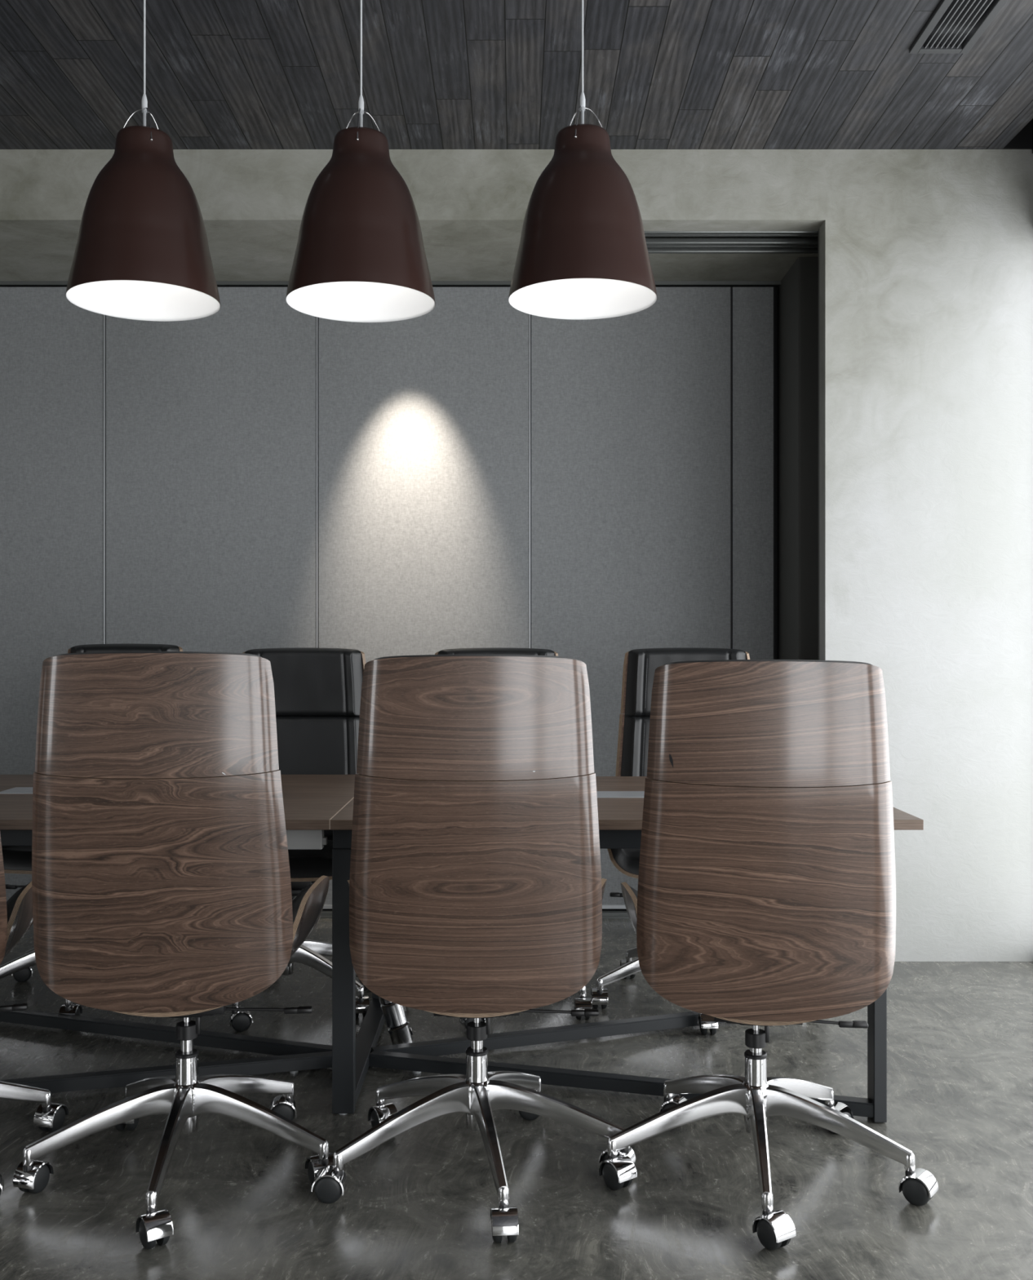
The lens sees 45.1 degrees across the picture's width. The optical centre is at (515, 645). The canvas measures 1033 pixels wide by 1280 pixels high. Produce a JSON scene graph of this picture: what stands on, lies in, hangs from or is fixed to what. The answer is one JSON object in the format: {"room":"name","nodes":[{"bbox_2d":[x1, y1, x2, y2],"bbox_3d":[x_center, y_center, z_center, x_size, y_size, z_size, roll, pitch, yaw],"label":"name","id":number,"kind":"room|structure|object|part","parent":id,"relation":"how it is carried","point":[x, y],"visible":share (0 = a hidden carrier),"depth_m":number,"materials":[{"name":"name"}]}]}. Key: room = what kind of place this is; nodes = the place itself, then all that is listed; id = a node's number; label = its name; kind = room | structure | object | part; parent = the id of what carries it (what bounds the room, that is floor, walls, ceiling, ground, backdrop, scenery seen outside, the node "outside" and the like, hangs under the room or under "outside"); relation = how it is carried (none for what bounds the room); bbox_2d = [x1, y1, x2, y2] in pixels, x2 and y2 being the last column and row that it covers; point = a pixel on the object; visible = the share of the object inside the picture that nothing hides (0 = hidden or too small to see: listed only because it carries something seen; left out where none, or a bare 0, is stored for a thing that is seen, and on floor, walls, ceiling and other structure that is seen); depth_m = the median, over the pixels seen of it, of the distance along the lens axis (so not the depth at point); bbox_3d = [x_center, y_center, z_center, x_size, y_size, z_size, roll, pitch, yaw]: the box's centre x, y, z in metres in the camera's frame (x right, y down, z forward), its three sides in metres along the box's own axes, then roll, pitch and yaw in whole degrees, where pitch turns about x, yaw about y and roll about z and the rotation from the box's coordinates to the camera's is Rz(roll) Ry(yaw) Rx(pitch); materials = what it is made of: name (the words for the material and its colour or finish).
{"room":"office","nodes":[
{"label":"office","id":0,"kind":"room"},
{"bbox_2d":[0,227,819,280],"bbox_3d":[-1.508,-1.643,5.155,5.985,0.085,0.782,0,0,0],"label":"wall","id":1,"kind":"structure","parent":0,"point":[26,254],"depth_m":5.09,"materials":[{"name":"paint"}]},
{"bbox_2d":[0,280,781,286],"bbox_3d":[-1.567,-1.592,5.491,5.465,0.016,0.070,0,0,0],"label":"track","id":2,"kind":"object","parent":1,"relation":"attached to","point":[2,283],"visible":0.56,"depth_m":5.46,"materials":[{"name":"black metal"}]},
{"bbox_2d":[644,231,818,253],"bbox_3d":[0.873,-1.617,4.935,1.185,0.046,0.270,0,0,0],"label":"ceiling track","id":3,"kind":"object","parent":1,"relation":"attached to","point":[655,246],"visible":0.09,"depth_m":4.94,"materials":[{"name":"black metal"}]},
{"bbox_2d":[0,918,1032,1279],"bbox_3d":[-0.975,1.245,1.193,7.050,0.120,9.586,0,0,0],"label":"floor","id":4,"kind":"structure","parent":0,"point":[238,1198],"depth_m":2.85,"materials":[{"name":"concrete"}]},
{"bbox_2d":[0,834,69,1195],"bbox_3d":[-1.410,0.606,2.817,0.739,1.158,0.738,0,0,-17],"label":"office chair","id":5,"kind":"object","parent":4,"relation":"on","point":[16,918],"visible":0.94,"depth_m":2.96,"materials":[{"name":"brown wood"}]},
{"bbox_2d":[6,884,28,923],"bbox_3d":[-1.412,0.667,2.836,0.594,0.203,0.481,0,0,-17],"label":"seat cushion","id":6,"kind":"object","parent":5,"relation":"on","point":[17,906],"depth_m":2.91,"materials":[{"name":"black leather"}]},
{"bbox_3d":[-1.263,1.052,2.937,0.326,0.132,0.042,0,0,-36],"label":"leg","id":7,"kind":"part","parent":5,"relation":"part of","materials":[{"name":"silver metal"}]},
{"bbox_3d":[-1.138,1.141,3.034,0.020,0.045,0.036,0,0,15],"label":"caster stem","id":8,"kind":"part","parent":5,"relation":"part of","materials":[{"name":"black plastic"}]},
{"bbox_2d":[0,643,182,1015],"bbox_3d":[-1.458,0.588,4.216,0.705,1.194,0.709,0,0,9],"label":"office chair","id":9,"kind":"object","parent":4,"relation":"on","point":[16,859],"visible":0.13,"depth_m":4.08,"materials":[{"name":"black leather"}]},
{"bbox_2d":[1,845,31,870],"bbox_3d":[-1.471,0.632,4.184,0.594,0.203,0.481,0,0,9],"label":"seat cushion","id":10,"kind":"object","parent":9,"relation":"on","point":[15,857],"depth_m":3.98,"materials":[{"name":"black leather"}]},
{"bbox_3d":[-1.624,1.052,4.094,0.326,0.132,0.042,0,0,-32],"label":"leg","id":11,"kind":"part","parent":9,"relation":"part of","materials":[{"name":"silver metal"}]},
{"bbox_3d":[-1.609,1.052,4.306,0.326,0.132,0.042,0,0,40],"label":"leg","id":12,"kind":"part","parent":9,"relation":"part of","materials":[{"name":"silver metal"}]},
{"bbox_3d":[-1.389,1.141,3.874,0.020,0.045,0.036,0,0,0],"label":"caster stem","id":13,"kind":"part","parent":9,"relation":"part of","materials":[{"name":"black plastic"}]},
{"bbox_2d":[70,643,179,653],"bbox_3d":[-1.417,0.118,4.522,0.448,0.252,0.070,0,0,9],"label":"cushion","id":14,"kind":"object","parent":9,"relation":"on","point":[122,646],"depth_m":4.51,"materials":[{"name":"black leather"}]},
{"bbox_2d":[13,651,333,1248],"bbox_3d":[-0.740,0.598,2.757,0.703,1.174,0.694,0,0,-5],"label":"office chair","id":15,"kind":"object","parent":4,"relation":"on","point":[162,884],"visible":1,"depth_m":2.47,"materials":[{"name":"brown wood"}]},
{"bbox_3d":[-1.050,1.141,2.694,0.020,0.045,0.036,0,0,18],"label":"caster stem","id":16,"kind":"part","parent":15,"relation":"part of","materials":[{"name":"black plastic"}]},
{"bbox_3d":[-0.855,1.052,2.947,0.042,0.132,0.326,0,0,-39],"label":"leg","id":17,"kind":"part","parent":15,"relation":"part of","materials":[{"name":"silver metal"}]},
{"bbox_2d":[53,651,261,657],"bbox_3d":[-0.712,0.137,2.471,0.448,0.252,0.070,0,0,-5],"label":"cushion","id":18,"kind":"object","parent":15,"relation":"on","point":[109,654],"depth_m":2.44,"materials":[{"name":"black leather"}]},
{"bbox_3d":[-0.642,1.052,2.958,0.042,0.132,0.326,0,0,33],"label":"leg","id":19,"kind":"part","parent":15,"relation":"part of","materials":[{"name":"silver metal"}]},
{"bbox_3d":[-0.606,0.829,2.838,0.195,0.016,0.007,0,0,-5],"label":"lever","id":20,"kind":"part","parent":15,"relation":"part of","materials":[{"name":"black plastic"}]},
{"bbox_3d":[-0.567,1.141,3.085,0.036,0.045,0.020,0,0,-10],"label":"caster stem","id":21,"kind":"part","parent":15,"relation":"part of","materials":[{"name":"black plastic"}]},
{"bbox_2d":[292,882,314,924],"bbox_3d":[-0.742,0.651,2.812,0.594,0.203,0.481,0,0,-5],"label":"seat cushion","id":22,"kind":"object","parent":15,"relation":"on","point":[303,905],"depth_m":2.84,"materials":[{"name":"black leather"}]},
{"bbox_3d":[-0.422,1.141,2.727,0.020,0.045,0.036,0,0,-28],"label":"caster stem","id":23,"kind":"part","parent":15,"relation":"part of","materials":[{"name":"black plastic"}]},
{"bbox_2d":[0,774,355,1093],"bbox_3d":[-1.210,0.809,3.646,1.491,0.753,1.122,0,0,0],"label":"conference table","id":24,"kind":"object","parent":4,"relation":"on","point":[310,802],"visible":0.57,"depth_m":3.46,"materials":[{"name":"brown wood"}]},
{"bbox_3d":[-1.175,0.486,3.195,1.359,0.050,0.040,0,0,0],"label":"frame rail","id":25,"kind":"part","parent":24,"relation":"part of","materials":[{"name":"black metal"}]},
{"bbox_3d":[-1.208,0.438,3.735,0.645,0.012,0.150,0,0,0],"label":"cable lid","id":26,"kind":"part","parent":24,"relation":"part of","materials":[{"name":"silver metal"}]},
{"bbox_2d":[286,830,327,849],"bbox_3d":[-0.639,0.487,3.154,0.322,0.052,0.037,0,0,0],"label":"cable tray","id":27,"kind":"object","parent":24,"relation":"on","point":[296,839],"depth_m":3.13,"materials":[{"name":"grey"}]},
{"bbox_2d":[229,648,369,1031],"bbox_3d":[-0.791,0.596,4.167,0.667,1.178,0.730,0,0,0],"label":"office chair","id":28,"kind":"object","parent":4,"relation":"on","point":[317,691],"visible":0.38,"depth_m":4.46,"materials":[{"name":"black leather"}]},
{"bbox_2d":[244,648,363,716],"bbox_3d":[-0.765,0.133,4.486,0.448,0.252,0.070,0,0,0],"label":"cushion","id":29,"kind":"object","parent":28,"relation":"on","point":[308,682],"depth_m":4.47,"materials":[{"name":"black leather"}]},
{"bbox_2d":[288,840,333,877],"bbox_3d":[-0.765,0.647,4.144,0.594,0.203,0.481,0,0,0],"label":"seat cushion","id":30,"kind":"object","parent":28,"relation":"on","point":[303,863],"depth_m":3.93,"materials":[{"name":"black leather"}]},
{"bbox_3d":[-0.620,1.052,4.259,0.326,0.132,0.042,0,0,-37],"label":"leg","id":31,"kind":"part","parent":28,"relation":"part of","materials":[{"name":"silver metal"}]},
{"bbox_2d":[275,715,359,839],"bbox_3d":[-0.765,0.477,4.452,0.482,0.454,0.135,0,0,0],"label":"backrest cushion","id":32,"kind":"object","parent":28,"relation":"on","point":[307,744],"depth_m":4.45,"materials":[{"name":"black leather"}]},
{"bbox_3d":[-0.617,1.052,4.046,0.326,0.132,0.042,0,0,35],"label":"leg","id":33,"kind":"part","parent":28,"relation":"part of","materials":[{"name":"silver metal"}]},
{"bbox_3d":[-0.493,1.141,3.966,0.020,0.045,0.036,0,0,-10],"label":"caster stem","id":34,"kind":"part","parent":28,"relation":"part of","materials":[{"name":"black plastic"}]},
{"bbox_2d":[377,995,413,1044],"bbox_3d":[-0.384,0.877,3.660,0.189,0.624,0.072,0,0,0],"label":"chair caster","id":35,"kind":"object","parent":4,"relation":"on","point":[399,1029],"visible":0.24,"depth_m":3.63,"materials":[{"name":"silver metal"}]},
{"bbox_2d":[311,654,635,1243],"bbox_3d":[-0.083,0.601,2.793,0.706,1.168,0.709,0,0,-1],"label":"office chair","id":36,"kind":"object","parent":4,"relation":"on","point":[477,887],"visible":0.99,"depth_m":2.48,"materials":[{"name":"brown wood"}]},
{"bbox_3d":[-0.387,1.141,2.660,0.036,0.045,0.020,0,0,2],"label":"caster stem","id":37,"kind":"part","parent":36,"relation":"part of","materials":[{"name":"black plastic"}]},
{"bbox_3d":[-0.245,1.052,2.734,0.326,0.132,0.042,0,0,-29],"label":"leg","id":38,"kind":"part","parent":36,"relation":"part of","materials":[{"name":"silver metal"}]},
{"bbox_3d":[-0.220,1.052,2.946,0.326,0.132,0.042,0,0,43],"label":"leg","id":39,"kind":"part","parent":36,"relation":"part of","materials":[{"name":"silver metal"}]},
{"bbox_2d":[373,654,577,660],"bbox_3d":[-0.079,0.143,2.486,0.448,0.252,0.070,0,0,-1],"label":"cushion","id":40,"kind":"object","parent":36,"relation":"on","point":[420,657],"depth_m":2.46,"materials":[{"name":"black leather"}]},
{"bbox_3d":[0.050,0.835,2.845,0.195,0.016,0.007,0,0,-1],"label":"lever","id":41,"kind":"part","parent":36,"relation":"part of","materials":[{"name":"black plastic"}]},
{"bbox_3d":[0.237,1.141,2.785,0.036,0.045,0.020,0,0,28],"label":"caster stem","id":42,"kind":"part","parent":36,"relation":"part of","materials":[{"name":"silver metal"}]},
{"bbox_2d":[320,911,629,918],"bbox_3d":[-1.567,1.174,5.468,5.465,0.022,0.115,0,0,0],"label":"floor track","id":43,"kind":"object","parent":4,"relation":"on","point":[325,914],"visible":0.02,"depth_m":5.42,"materials":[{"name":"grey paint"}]},
{"bbox_2d":[0,286,106,901],"bbox_3d":[-2.269,-0.212,5.484,0.932,2.732,0.044,0,0,0],"label":"partition panel","id":44,"kind":"object","parent":43,"relation":"on","point":[53,348],"visible":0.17,"depth_m":5.47,"materials":[{"name":"grey fabric"}]},
{"bbox_2d":[106,286,318,899],"bbox_3d":[-1.335,-0.212,5.484,0.932,2.732,0.044,0,0,0],"label":"partition panel","id":45,"kind":"object","parent":43,"relation":"on","point":[212,420],"visible":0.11,"depth_m":5.47,"materials":[{"name":"grey fabric"}]},
{"bbox_2d":[318,286,530,908],"bbox_3d":[-0.400,-0.212,5.484,0.932,2.732,0.044,0,0,0],"label":"partition panel","id":46,"kind":"object","parent":43,"relation":"on","point":[424,420],"visible":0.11,"depth_m":5.47,"materials":[{"name":"grey fabric"}]},
{"bbox_3d":[-0.402,1.146,5.484,0.928,0.016,0.044,0,0,0],"label":"rail","id":47,"kind":"part","parent":46,"relation":"part of","materials":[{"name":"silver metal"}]},
{"bbox_2d":[531,286,732,908],"bbox_3d":[0.510,-0.212,5.484,0.882,2.732,0.044,0,0,0],"label":"partition panel","id":48,"kind":"object","parent":43,"relation":"on","point":[632,414],"visible":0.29,"depth_m":5.47,"materials":[{"name":"grey fabric"}]},
{"bbox_3d":[0.508,1.146,5.484,0.878,0.016,0.044,0,0,0],"label":"rail","id":49,"kind":"part","parent":48,"relation":"part of","materials":[{"name":"silver metal"}]},
{"bbox_2d":[732,286,774,659],"bbox_3d":[1.047,-0.212,5.484,0.186,2.732,0.044,0,0,0],"label":"partition panel","id":50,"kind":"object","parent":43,"relation":"on","point":[753,307],"visible":0.49,"depth_m":5.47,"materials":[{"name":"grey fabric"}]},
{"bbox_2d":[435,648,591,1028],"bbox_3d":[-0.093,0.596,4.164,0.668,1.178,0.735,0,0,0],"label":"office chair","id":51,"kind":"object","parent":4,"relation":"on","point":[581,1003],"visible":0.02,"depth_m":4.46,"materials":[{"name":"black leather"}]},
{"bbox_2d":[438,648,555,656],"bbox_3d":[-0.068,0.133,4.486,0.448,0.252,0.070,0,0,0],"label":"cushion","id":52,"kind":"object","parent":51,"relation":"on","point":[535,651],"depth_m":4.47,"materials":[{"name":"black leather"}]},
{"bbox_3d":[0.086,1.052,4.054,0.326,0.132,0.042,0,0,32],"label":"leg","id":53,"kind":"part","parent":51,"relation":"part of","materials":[{"name":"silver metal"}]},
{"bbox_2d":[329,776,924,1122],"bbox_3d":[0.279,0.809,3.616,1.485,0.753,1.062,0,0,0],"label":"conference table","id":54,"kind":"object","parent":4,"relation":"on","point":[620,799],"visible":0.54,"depth_m":3.25,"materials":[{"name":"brown wood"}]},
{"bbox_3d":[-0.435,0.847,3.159,0.056,0.670,0.032,0,0,0],"label":"leg","id":55,"kind":"part","parent":54,"relation":"part of","materials":[{"name":"black metal"}]},
{"bbox_3d":[-0.435,0.843,4.036,0.056,0.661,0.032,0,0,0],"label":"leg","id":56,"kind":"part","parent":54,"relation":"part of","materials":[{"name":"black metal"}]},
{"bbox_3d":[0.230,0.486,3.155,1.380,0.050,0.040,0,0,0],"label":"frame rail","id":57,"kind":"part","parent":54,"relation":"part of","materials":[{"name":"black metal"}]},
{"bbox_3d":[0.280,0.438,3.632,0.640,0.012,0.145,0,0,0],"label":"cable lid","id":58,"kind":"part","parent":54,"relation":"part of","materials":[{"name":"silver metal"}]},
{"bbox_3d":[0.906,0.848,3.115,0.032,0.669,0.060,0,0,0],"label":"leg","id":59,"kind":"part","parent":54,"relation":"part of","materials":[{"name":"black metal"}]},
{"bbox_2d":[591,648,750,1034],"bbox_3d":[0.601,0.596,4.147,0.693,1.178,0.770,0,0,4],"label":"office chair","id":60,"kind":"object","parent":4,"relation":"on","point":[640,665],"visible":0.24,"depth_m":4.46,"materials":[{"name":"black leather"}]},
{"bbox_3d":[0.276,1.141,4.060,0.020,0.045,0.036,0,0,0],"label":"caster stem","id":61,"kind":"part","parent":60,"relation":"part of","materials":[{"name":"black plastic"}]},
{"bbox_2d":[611,848,640,875],"bbox_3d":[0.595,0.647,4.144,0.594,0.203,0.481,0,0,4],"label":"seat cushion","id":62,"kind":"object","parent":60,"relation":"on","point":[627,861],"depth_m":3.93,"materials":[{"name":"black leather"}]},
{"bbox_3d":[0.491,1.052,4.298,0.042,0.132,0.326,0,0,-35],"label":"leg","id":63,"kind":"part","parent":60,"relation":"part of","materials":[{"name":"silver metal"}]},
{"bbox_2d":[621,715,650,776],"bbox_3d":[0.616,0.477,4.452,0.482,0.454,0.135,0,0,4],"label":"backrest cushion","id":64,"kind":"object","parent":60,"relation":"on","point":[635,730],"depth_m":4.46,"materials":[{"name":"black leather"}]},
{"bbox_2d":[625,648,746,716],"bbox_3d":[0.618,0.133,4.485,0.448,0.252,0.070,0,0,4],"label":"cushion","id":65,"kind":"object","parent":60,"relation":"on","point":[641,664],"depth_m":4.47,"materials":[{"name":"black leather"}]},
{"bbox_2d":[599,659,938,1250],"bbox_3d":[0.549,0.606,2.753,0.725,1.158,0.692,0,0,7],"label":"office chair","id":66,"kind":"object","parent":4,"relation":"on","point":[766,895],"visible":1,"depth_m":2.46,"materials":[{"name":"brown wood"}]},
{"bbox_2d":[629,885,637,897],"bbox_3d":[0.542,0.667,2.806,0.594,0.203,0.481,0,0,7],"label":"seat cushion","id":67,"kind":"object","parent":66,"relation":"on","point":[633,892],"depth_m":2.88,"materials":[{"name":"black leather"}]},
{"bbox_3d":[0.453,1.052,2.958,0.042,0.132,0.326,0,0,-29],"label":"leg","id":68,"kind":"part","parent":66,"relation":"part of","materials":[{"name":"silver metal"}]},
{"bbox_3d":[0.505,1.141,2.462,0.020,0.045,0.036,0,0,-34],"label":"caster stem","id":69,"kind":"part","parent":66,"relation":"part of","materials":[{"name":"black plastic"}]},
{"bbox_2d":[664,659,872,665],"bbox_3d":[0.500,0.153,2.467,0.448,0.252,0.070,0,0,7],"label":"cushion","id":70,"kind":"object","parent":66,"relation":"on","point":[720,662],"depth_m":2.43,"materials":[{"name":"black leather"}]},
{"bbox_3d":[0.665,1.052,2.933,0.042,0.132,0.326,0,0,43],"label":"leg","id":71,"kind":"part","parent":66,"relation":"part of","materials":[{"name":"silver metal"}]},
{"bbox_3d":[0.650,0.845,2.807,0.195,0.016,0.007,0,0,7],"label":"lever","id":72,"kind":"part","parent":66,"relation":"part of","materials":[{"name":"black plastic"}]},
{"bbox_3d":[0.850,1.141,2.654,0.036,0.045,0.020,0,0,37],"label":"caster stem","id":73,"kind":"part","parent":66,"relation":"part of","materials":[{"name":"black plastic"}]},
{"bbox_2d":[0,149,1032,961],"bbox_3d":[-1.125,-0.470,4.719,6.750,3.350,0.090,0,0,0],"label":"wall","id":74,"kind":"structure","parent":0,"point":[926,255],"depth_m":4.67,"materials":[{"name":"paint"}]},
{"bbox_2d":[0,0,1032,149],"bbox_3d":[-1.335,-1.890,0.587,6.330,0.050,8.374,0,0,0],"label":"ceiling","id":75,"kind":"structure","parent":0,"point":[220,74],"depth_m":4.05,"materials":[{"name":"grey wood"}]},
{"bbox_2d":[65,0,221,321],"bbox_3d":[-1.028,-1.409,3.450,0.412,0.912,0.412,0,0,0],"label":"pendant lamp","id":76,"kind":"object","parent":75,"relation":"hanging from","point":[142,252],"visible":1,"depth_m":3.34,"materials":[{"name":"brown metal"}]},
{"bbox_3d":[-1.028,-1.185,3.450,0.412,0.462,0.412,0,0,0],"label":"lamp shade","id":77,"kind":"part","parent":76,"relation":"part of","materials":[{"name":"brown metal"}]},
{"bbox_3d":[-1.028,-1.685,3.450,0.006,0.321,0.005,0,0,0],"label":"cord","id":78,"kind":"part","parent":76,"relation":"part of","materials":[{"name":"grey plastic"}]},
{"bbox_3d":[-1.028,-1.442,3.450,0.104,0.095,0.104,0,0,0],"label":"rod","id":79,"kind":"part","parent":76,"relation":"part of","materials":[{"name":"silver metal"}]},
{"bbox_2d":[285,0,435,322],"bbox_3d":[-0.427,-1.408,3.450,0.412,0.915,0.412,0,0,0],"label":"pendant lamp","id":80,"kind":"object","parent":75,"relation":"hanging from","point":[360,255],"visible":1,"depth_m":3.33,"materials":[{"name":"brown metal"}]},
{"bbox_3d":[-0.427,-1.182,3.450,0.412,0.462,0.412,0,0,0],"label":"lamp shade","id":81,"kind":"part","parent":80,"relation":"part of","materials":[{"name":"brown metal"}]},
{"bbox_3d":[-0.427,-1.438,3.450,0.104,0.095,0.104,0,0,0],"label":"rod","id":82,"kind":"part","parent":80,"relation":"part of","materials":[{"name":"silver metal"}]},
{"bbox_3d":[-0.427,-1.683,3.450,0.006,0.324,0.005,0,0,0],"label":"cord","id":83,"kind":"part","parent":80,"relation":"part of","materials":[{"name":"grey plastic"}]},
{"bbox_2d":[508,0,657,319],"bbox_3d":[0.186,-1.412,3.450,0.412,0.906,0.412,0,0,0],"label":"pendant lamp","id":84,"kind":"object","parent":75,"relation":"hanging from","point":[583,253],"visible":1,"depth_m":3.33,"materials":[{"name":"brown metal"}]},
{"bbox_3d":[0.186,-1.190,3.450,0.412,0.462,0.412,0,0,0],"label":"lamp shade","id":85,"kind":"part","parent":84,"relation":"part of","materials":[{"name":"brown metal"}]},
{"bbox_3d":[0.186,-1.447,3.450,0.104,0.095,0.104,0,0,0],"label":"rod","id":86,"kind":"part","parent":84,"relation":"part of","materials":[{"name":"silver metal"}]},
{"bbox_3d":[0.186,-1.687,3.450,0.006,0.316,0.005,0,0,0],"label":"cord","id":87,"kind":"part","parent":84,"relation":"part of","materials":[{"name":"grey plastic"}]},
{"bbox_2d":[909,0,1008,53],"bbox_3d":[1.324,-1.894,3.422,0.184,0.082,0.944,0,0,0],"label":"ceiling vent","id":88,"kind":"object","parent":75,"relation":"in","point":[952,21],"visible":0.96,"depth_m":3.74,"materials":[{"name":"grey metal"}]},
{"bbox_2d":[322,286,777,911],"bbox_3d":[-1.518,-0.223,5.569,5.965,2.855,0.075,0,0,0],"label":"wall","id":89,"kind":"structure","parent":0,"point":[775,287],"depth_m":5.53,"materials":[{"name":"black paint"}]},
{"bbox_2d":[777,228,819,660],"bbox_3d":[1.365,-0.198,5.165,0.400,2.805,0.882,0,0,0],"label":"door frame","id":90,"kind":"structure","parent":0,"point":[798,292],"depth_m":5.13,"materials":[{"name":"grey metal"}]},
{"bbox_3d":[2.100,-0.470,0.537,0.300,3.350,8.275,0,0,0],"label":"wall","id":91,"kind":"structure","parent":0,"visible":0},
{"bbox_2d":[1003,118,1032,153],"bbox_3d":[2.034,-2.000,0.687,0.432,0.310,8.174,0,0,0],"label":"trim","id":92,"kind":"structure","parent":91,"relation":"attached to","point":[1024,140],"depth_m":4.66,"materials":[{"name":"black"}]}
]}

